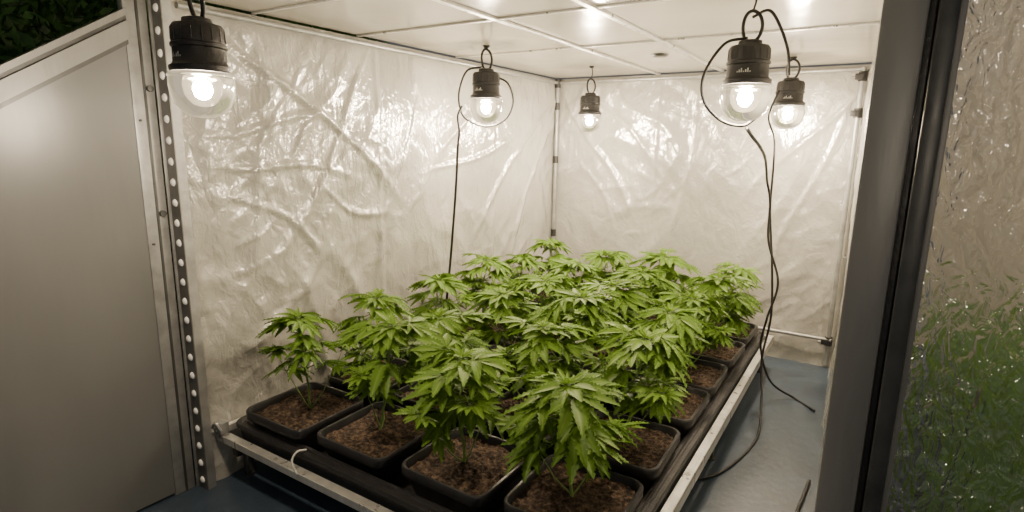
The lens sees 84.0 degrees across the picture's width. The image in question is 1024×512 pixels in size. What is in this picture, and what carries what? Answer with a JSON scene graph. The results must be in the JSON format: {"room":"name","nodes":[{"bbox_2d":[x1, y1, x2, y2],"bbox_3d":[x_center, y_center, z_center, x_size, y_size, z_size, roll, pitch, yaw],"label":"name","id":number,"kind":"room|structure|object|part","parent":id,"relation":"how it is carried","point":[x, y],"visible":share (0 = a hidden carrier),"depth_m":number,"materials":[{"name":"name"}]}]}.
{"room":"cannabis grow room","nodes":[
{"label":"cannabis grow room","id":0,"kind":"room"},
{"bbox_2d":[0,0,194,511],"bbox_3d":[-1.495,0.051,1.462,0.048,1.820,1.169,8,14,33],"label":"door","id":1,"kind":"structure","parent":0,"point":[94,413],"depth_m":1.74,"materials":[{"name":"metal"}]},
{"bbox_2d":[171,0,555,480],"bbox_3d":[-0.408,-0.195,3.063,0.050,1.710,2.700,8,13,32],"label":"wall","id":2,"kind":"structure","parent":0,"point":[328,175],"depth_m":2.46,"materials":[{"name":"white plastic"}]},
{"bbox_2d":[147,0,216,489],"bbox_3d":[-1.122,-0.012,1.940,0.068,1.768,0.036,6,12,23],"label":"strip","id":3,"kind":"object","parent":2,"relation":"attached to","point":[159,11],"visible":1,"depth_m":1.93,"materials":[{"name":"metal"}]},
{"bbox_2d":[136,352,828,511],"bbox_3d":[-0.122,0.967,1.739,7.400,0.040,5.650,8,13,32],"label":"floor","id":4,"kind":"structure","parent":0,"point":[773,476],"depth_m":2.24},
{"bbox_2d":[0,0,390,367],"bbox_3d":[-2.052,-0.788,2.629,0.604,3.010,4.201,8,13,32],"label":"hedge","id":5,"kind":"object","parent":4,"relation":"on","point":[25,25],"visible":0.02,"depth_m":2.61,"materials":[{"name":"green plant"}]},
{"bbox_2d":[211,330,773,511],"bbox_3d":[0.195,0.631,2.694,1.565,0.255,2.412,8,13,32],"label":"tray","id":6,"kind":"object","parent":4,"relation":"on","point":[351,486],"visible":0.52,"depth_m":1.93,"materials":[{"name":"black plastic"}]},
{"bbox_2d":[246,307,363,450],"bbox_3d":[-0.758,0.441,2.109,0.356,0.502,0.320,8,13,31],"label":"plant","id":7,"kind":"object","parent":6,"relation":"in","point":[297,414],"visible":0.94,"depth_m":2.08,"materials":[{"name":"green plant"}]},
{"bbox_3d":[-0.777,0.621,2.155,0.320,0.130,0.320,8,13,31],"label":"pot","id":8,"kind":"part","parent":7,"relation":"part of","materials":[{"name":"plastic"}]},
{"bbox_2d":[328,288,414,407],"bbox_3d":[-0.569,0.388,2.414,0.360,0.491,0.355,8,13,30],"label":"plant","id":9,"kind":"object","parent":6,"relation":"in","point":[382,300],"visible":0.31,"depth_m":2.37,"materials":[{"name":"green plant"}]},
{"bbox_3d":[-0.580,0.560,2.474,0.320,0.130,0.320,8,13,30],"label":"pot","id":10,"kind":"part","parent":9,"relation":"part of","materials":[{"name":"plastic"}]},
{"bbox_2d":[317,310,441,482],"bbox_3d":[-0.435,0.454,1.975,0.390,0.538,0.411,8,13,31],"label":"plant","id":11,"kind":"object","parent":6,"relation":"in","point":[375,441],"visible":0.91,"depth_m":1.90,"materials":[{"name":"green plant"}]},
{"bbox_3d":[-0.460,0.659,1.990,0.320,0.130,0.320,8,13,31],"label":"pot","id":12,"kind":"part","parent":11,"relation":"part of","materials":[{"name":"plastic"}]},
{"bbox_2d":[397,273,476,362],"bbox_3d":[-0.355,0.318,2.772,0.321,0.496,0.391,8,14,33],"label":"plant","id":13,"kind":"object","parent":6,"relation":"in","point":[444,281],"visible":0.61,"depth_m":2.71,"materials":[{"name":"green plant"}]},
{"bbox_3d":[-0.374,0.502,2.786,0.320,0.130,0.320,8,14,33],"label":"pot","id":14,"kind":"part","parent":13,"relation":"part of","materials":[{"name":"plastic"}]},
{"bbox_2d":[394,307,496,433],"bbox_3d":[-0.248,0.430,2.278,0.335,0.474,0.471,8,13,33],"label":"plant","id":15,"kind":"object","parent":6,"relation":"in","point":[451,322],"visible":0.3,"depth_m":2.23,"materials":[{"name":"green plant"}]},
{"bbox_3d":[-0.265,0.600,2.302,0.320,0.130,0.320,8,13,33],"label":"pot","id":16,"kind":"part","parent":15,"relation":"part of","materials":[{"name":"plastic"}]},
{"bbox_2d":[392,333,523,511],"bbox_3d":[-0.168,0.519,1.785,0.386,0.495,0.407,8,13,33],"label":"plant","id":17,"kind":"object","parent":6,"relation":"in","point":[463,468],"visible":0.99,"depth_m":1.71,"materials":[{"name":"green plant"}]},
{"bbox_3d":[-0.138,0.701,1.809,0.320,0.130,0.320,8,13,33],"label":"pot","id":18,"kind":"part","parent":17,"relation":"part of","materials":[{"name":"plastic"}]},
{"bbox_2d":[450,253,514,344],"bbox_3d":[-0.157,0.246,3.081,0.384,0.524,0.360,8,13,31],"label":"plant","id":19,"kind":"object","parent":6,"relation":"in","point":[500,267],"visible":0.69,"depth_m":3.01,"materials":[{"name":"green plant"}]},
{"bbox_3d":[-0.165,0.443,3.099,0.320,0.130,0.320,8,13,31],"label":"pot","id":20,"kind":"part","parent":19,"relation":"part of","materials":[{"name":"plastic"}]},
{"bbox_2d":[457,286,542,397],"bbox_3d":[-0.052,0.371,2.587,0.374,0.474,0.387,-9,15,-42],"label":"plant","id":21,"kind":"object","parent":6,"relation":"in","point":[487,296],"visible":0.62,"depth_m":2.52,"materials":[{"name":"green plant"}]},
{"bbox_3d":[-0.056,0.541,2.616,0.320,0.130,0.320,8,14,33],"label":"pot","id":22,"kind":"part","parent":21,"relation":"part of","materials":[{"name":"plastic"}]},
{"bbox_2d":[485,252,547,318],"bbox_3d":[0.050,0.209,3.404,0.324,0.476,0.374,8,13,33],"label":"plant","id":23,"kind":"object","parent":6,"relation":"in","point":[524,259],"visible":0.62,"depth_m":3.32,"materials":[{"name":"green plant"}]},
{"bbox_2d":[475,316,597,460],"bbox_3d":[0.066,0.460,2.128,0.483,0.484,0.395,8,13,30],"label":"plant","id":24,"kind":"object","parent":6,"relation":"in","point":[571,350],"visible":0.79,"depth_m":2.03,"materials":[{"name":"green plant"}]},
{"bbox_3d":[0.064,0.639,2.132,0.320,0.130,0.320,8,13,30],"label":"pot","id":25,"kind":"part","parent":24,"relation":"part of","materials":[{"name":"plastic"}]},
{"bbox_2d":[500,273,578,356],"bbox_3d":[0.138,0.314,2.916,0.442,0.465,0.360,8,13,33],"label":"plant","id":26,"kind":"object","parent":6,"relation":"in","point":[545,284],"visible":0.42,"depth_m":2.85,"materials":[{"name":"green plant"}]},
{"bbox_3d":[0.145,0.484,2.919,0.320,0.130,0.320,8,13,33],"label":"pot","id":27,"kind":"part","parent":26,"relation":"part of","materials":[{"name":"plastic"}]},
{"bbox_2d":[523,237,576,305],"bbox_3d":[0.262,0.133,3.689,0.353,0.520,0.376,8,13,33],"label":"plant","id":28,"kind":"object","parent":6,"relation":"in","point":[550,243],"visible":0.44,"depth_m":3.62,"materials":[{"name":"green plant"}]},
{"bbox_3d":[0.238,0.324,3.726,0.320,0.130,0.320,8,13,33],"label":"pot","id":29,"kind":"part","parent":28,"relation":"part of","materials":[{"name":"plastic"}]},
{"bbox_2d":[494,368,649,511],"bbox_3d":[0.159,0.559,1.632,0.406,0.485,0.402,8,13,31],"label":"plant","id":30,"kind":"object","parent":6,"relation":"in","point":[580,480],"visible":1,"depth_m":1.58,"materials":[{"name":"green plant"}]},
{"bbox_3d":[0.180,0.739,1.641,0.320,0.130,0.320,8,13,31],"label":"pot","id":31,"kind":"part","parent":30,"relation":"part of","materials":[{"name":"plastic"}]},
{"bbox_2d":[517,287,629,413],"bbox_3d":[0.272,0.386,2.456,0.438,0.507,0.446,8,13,33],"label":"plant","id":32,"kind":"object","parent":6,"relation":"in","point":[551,312],"visible":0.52,"depth_m":2.35,"materials":[{"name":"green plant"}]},
{"bbox_3d":[0.276,0.580,2.446,0.320,0.130,0.320,8,13,33],"label":"pot","id":33,"kind":"part","parent":32,"relation":"part of","materials":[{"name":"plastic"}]},
{"bbox_2d":[542,257,606,334],"bbox_3d":[0.318,0.252,3.177,0.438,0.489,0.380,8,13,33],"label":"plant","id":34,"kind":"object","parent":6,"relation":"in","point":[564,265],"visible":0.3,"depth_m":3.07,"materials":[{"name":"green plant"}]},
{"bbox_2d":[553,278,652,389],"bbox_3d":[0.452,0.341,2.729,0.443,0.494,0.382,8,13,31],"label":"plant","id":35,"kind":"object","parent":6,"relation":"in","point":[627,306],"visible":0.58,"depth_m":2.64,"materials":[{"name":"green plant"}]},
{"bbox_3d":[0.460,0.526,2.733,0.320,0.130,0.320,8,13,31],"label":"pot","id":36,"kind":"part","parent":35,"relation":"part of","materials":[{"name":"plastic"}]},
{"bbox_2d":[579,249,636,318],"bbox_3d":[0.573,0.188,3.522,0.445,0.488,0.412,8,13,31],"label":"plant","id":37,"kind":"object","parent":6,"relation":"in","point":[596,259],"visible":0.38,"depth_m":3.39,"materials":[{"name":"green plant"}]},
{"bbox_2d":[581,321,691,495],"bbox_3d":[0.406,0.486,1.921,0.405,0.524,0.401,8,13,30],"label":"plant","id":38,"kind":"object","parent":6,"relation":"in","point":[647,460],"visible":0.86,"depth_m":1.84,"materials":[{"name":"green plant"}]},
{"bbox_3d":[0.381,0.680,1.954,0.320,0.130,0.320,8,13,30],"label":"pot","id":39,"kind":"part","parent":38,"relation":"part of","materials":[{"name":"plastic"}]},
{"bbox_2d":[604,266,683,365],"bbox_3d":[0.691,0.289,3.006,0.429,0.495,0.475,8,13,30],"label":"plant","id":40,"kind":"object","parent":6,"relation":"in","point":[640,273],"visible":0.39,"depth_m":2.92,"materials":[{"name":"green plant"}]},
{"bbox_2d":[611,298,711,444],"bbox_3d":[0.579,0.434,2.252,0.362,0.501,0.384,8,13,32],"label":"plant","id":41,"kind":"object","parent":6,"relation":"in","point":[679,322],"visible":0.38,"depth_m":2.17,"materials":[{"name":"green plant"}]},
{"bbox_3d":[0.591,0.620,2.273,0.320,0.130,0.320,8,13,32],"label":"pot","id":42,"kind":"part","parent":41,"relation":"part of","materials":[{"name":"plastic"}]},
{"bbox_2d":[626,248,702,322],"bbox_3d":[0.895,0.214,3.320,0.502,0.525,0.419,-8,14,-38],"label":"plant","id":43,"kind":"object","parent":6,"relation":"in","point":[669,262],"visible":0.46,"depth_m":3.20,"materials":[{"name":"green plant"}]},
{"bbox_2d":[641,290,737,398],"bbox_3d":[0.790,0.391,2.530,0.410,0.486,0.362,8,13,30],"label":"plant","id":44,"kind":"object","parent":6,"relation":"in","point":[708,376],"visible":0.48,"depth_m":2.47,"materials":[{"name":"green plant"}]},
{"bbox_3d":[0.771,0.567,2.551,0.320,0.130,0.320,8,13,30],"label":"pot","id":45,"kind":"part","parent":44,"relation":"part of","materials":[{"name":"plastic"}]},
{"bbox_2d":[677,270,762,372],"bbox_3d":[1.006,0.327,2.791,0.405,0.515,0.374,8,13,33],"label":"plant","id":46,"kind":"object","parent":6,"relation":"in","point":[744,304],"visible":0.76,"depth_m":2.72,"materials":[{"name":"green plant"}]},
{"bbox_3d":[0.970,0.510,2.856,0.320,0.130,0.320,8,13,33],"label":"pot","id":47,"kind":"part","parent":46,"relation":"part of","materials":[{"name":"plastic"}]},
{"bbox_2d":[692,261,764,346],"bbox_3d":[1.171,0.278,3.101,0.353,0.496,0.418,8,14,33],"label":"plant","id":48,"kind":"object","parent":6,"relation":"in","point":[745,272],"visible":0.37,"depth_m":3.04,"materials":[{"name":"green plant"}]},
{"bbox_3d":[1.165,0.452,3.160,0.320,0.130,0.320,8,14,33],"label":"pot","id":49,"kind":"part","parent":48,"relation":"part of","materials":[{"name":"plastic"}]},
{"bbox_2d":[174,1,869,364],"bbox_3d":[0.391,-0.097,2.591,1.880,1.690,2.625,8,13,32],"label":"frame","id":50,"kind":"object","parent":4,"relation":"on","point":[857,113],"visible":0.91,"depth_m":3.15,"materials":[{"name":"metal"}]},
{"bbox_2d":[697,90,779,479],"bbox_3d":[1.038,0.026,2.489,0.255,1.554,1.266,9,14,36],"label":"power cable","id":51,"kind":"object","parent":4,"relation":"on","point":[778,91],"visible":0.86,"depth_m":2.73,"materials":[{"name":"rubber"}]},
{"bbox_2d":[745,127,815,411],"bbox_3d":[1.038,0.161,2.381,0.267,1.334,1.190,12,16,43],"label":"power cable","id":52,"kind":"object","parent":4,"relation":"on","point":[747,129],"visible":0.98,"depth_m":2.65,"materials":[{"name":"rubber"}]},
{"bbox_2d":[795,479,810,511],"bbox_3d":[0.919,0.909,1.971,0.642,0.012,0.097,-8,14,-37],"label":"power cable","id":53,"kind":"object","parent":4,"relation":"on","point":[804,493],"visible":1,"depth_m":2.09,"materials":[{"name":"rubber"}]},
{"bbox_2d":[198,0,882,77],"bbox_3d":[0.256,-0.891,2.109,1.990,0.030,3.350,8,13,32],"label":"ceiling","id":54,"kind":"structure","parent":0,"point":[669,19],"depth_m":2.26,"materials":[{"name":"white tile"}]},
{"bbox_2d":[166,0,235,117],"bbox_3d":[-0.711,-0.520,1.285,0.141,0.406,0.141,8,13,32],"label":"lamp","id":55,"kind":"object","parent":54,"relation":"hanging from","point":[199,49],"visible":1,"depth_m":1.26,"materials":[{"name":"black plastic"}]},
{"bbox_2d":[168,15,232,75],"bbox_3d":[-0.712,-0.478,1.294,0.130,0.122,0.130,8,13,32],"label":"socket","id":56,"kind":"object","parent":55,"relation":"attached to","point":[198,46],"depth_m":1.25,"materials":[{"name":"black plastic"}]},
{"bbox_3d":[-0.714,-0.371,1.315,0.140,0.103,0.140,8,13,32],"label":"glass bulb","id":57,"kind":"part","parent":55,"relation":"part of","materials":[{"name":"glass"}]},
{"bbox_2d":[458,45,513,127],"bbox_3d":[-0.125,-0.816,2.744,0.232,0.383,0.165,8,13,32],"label":"lamp","id":58,"kind":"object","parent":54,"relation":"hanging from","point":[486,82],"visible":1,"depth_m":2.71,"materials":[{"name":"black plastic"}]},
{"bbox_2d":[446,105,463,298],"bbox_3d":[-0.307,-0.154,2.942,0.033,1.204,0.187,-7,14,-35],"label":"power cable","id":59,"kind":"object","parent":58,"relation":"hanging from","point":[461,107],"visible":0.77,"depth_m":2.89,"materials":[{"name":"rubber"}]},
{"bbox_2d":[470,68,501,98],"bbox_3d":[-0.125,-0.829,2.741,0.152,0.143,0.152,8,13,32],"label":"socket","id":60,"kind":"object","parent":58,"relation":"attached to","point":[486,82],"depth_m":2.69,"materials":[{"name":"black plastic"}]},
{"bbox_3d":[-0.127,-0.705,2.766,0.163,0.120,0.163,8,13,32],"label":"glass bulb","id":61,"kind":"part","parent":58,"relation":"part of","materials":[{"name":"glass"}]},
{"bbox_2d":[251,0,879,74],"bbox_3d":[0.256,-0.870,2.113,1.990,0.012,3.350,8,13,32],"label":"trim","id":62,"kind":"structure","parent":54,"relation":"attached to","point":[587,5],"depth_m":2.21,"materials":[{"name":"metal"}]},
{"bbox_2d":[577,66,601,132],"bbox_3d":[0.468,-0.934,3.405,0.149,0.386,0.149,8,13,32],"label":"lamp","id":63,"kind":"object","parent":54,"relation":"hanging from","point":[589,102],"visible":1,"depth_m":3.37,"materials":[{"name":"black plastic"}]},
{"bbox_2d":[578,92,600,114],"bbox_3d":[0.468,-0.911,3.409,0.138,0.129,0.138,8,13,32],"label":"socket","id":64,"kind":"object","parent":63,"relation":"attached to","point":[589,102],"depth_m":3.36,"materials":[{"name":"black plastic"}]},
{"bbox_3d":[0.466,-0.799,3.432,0.147,0.108,0.147,8,13,32],"label":"glass bulb","id":65,"kind":"part","parent":63,"relation":"part of","materials":[{"name":"glass"}]},
{"bbox_2d":[651,53,668,57],"bbox_3d":[0.748,-1.016,2.882,0.090,0.012,0.090,8,13,32],"label":"ceiling vent","id":66,"kind":"object","parent":54,"relation":"in","point":[657,55],"depth_m":2.86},
{"bbox_2d":[700,0,790,126],"bbox_3d":[0.696,-0.583,1.683,0.225,0.395,0.150,8,13,32],"label":"lamp","id":67,"kind":"object","parent":54,"relation":"hanging from","point":[748,64],"visible":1,"depth_m":1.66,"materials":[{"name":"black plastic"}]},
{"bbox_3d":[0.697,-0.459,1.706,0.147,0.108,0.147,8,13,32],"label":"glass bulb","id":68,"kind":"part","parent":67,"relation":"part of","materials":[{"name":"glass"}]},
{"bbox_2d":[722,39,771,86],"bbox_3d":[0.699,-0.571,1.683,0.138,0.129,0.138,8,13,32],"label":"socket","id":69,"kind":"object","parent":67,"relation":"attached to","point":[748,64],"depth_m":1.64,"materials":[{"name":"black plastic"}]},
{"bbox_2d":[770,57,805,129],"bbox_3d":[1.432,-0.838,2.932,0.166,0.364,0.166,8,13,32],"label":"lamp","id":70,"kind":"object","parent":54,"relation":"hanging from","point":[791,94],"visible":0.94,"depth_m":2.89,"materials":[{"name":"black plastic"}]},
{"bbox_3d":[1.430,-0.719,2.955,0.164,0.121,0.164,8,13,32],"label":"glass bulb","id":71,"kind":"part","parent":70,"relation":"part of","materials":[{"name":"glass"}]},
{"bbox_2d":[773,77,804,105],"bbox_3d":[1.432,-0.844,2.930,0.154,0.144,0.154,8,13,32],"label":"socket","id":72,"kind":"object","parent":70,"relation":"attached to","point":[791,89],"depth_m":2.88,"materials":[{"name":"black plastic"}]},
{"bbox_2d":[554,64,871,366],"bbox_3d":[1.095,-0.293,3.681,1.900,1.710,0.064,8,13,32],"label":"wall","id":73,"kind":"structure","parent":0,"point":[659,170],"depth_m":3.54,"materials":[{"name":"white plastic"}]},
{"bbox_2d":[817,39,877,486],"bbox_3d":[1.227,0.029,2.076,0.032,1.710,2.652,7,13,30],"label":"wall","id":74,"kind":"structure","parent":0,"point":[866,104],"depth_m":2.76,"materials":[{"name":"white plastic"}]},
{"bbox_2d":[814,0,1023,511],"bbox_3d":[0.878,0.232,0.701,0.846,1.840,0.057,8,13,32],"label":"door","id":75,"kind":"structure","parent":74,"relation":"in","point":[925,413],"depth_m":0.82,"materials":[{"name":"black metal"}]}
]}

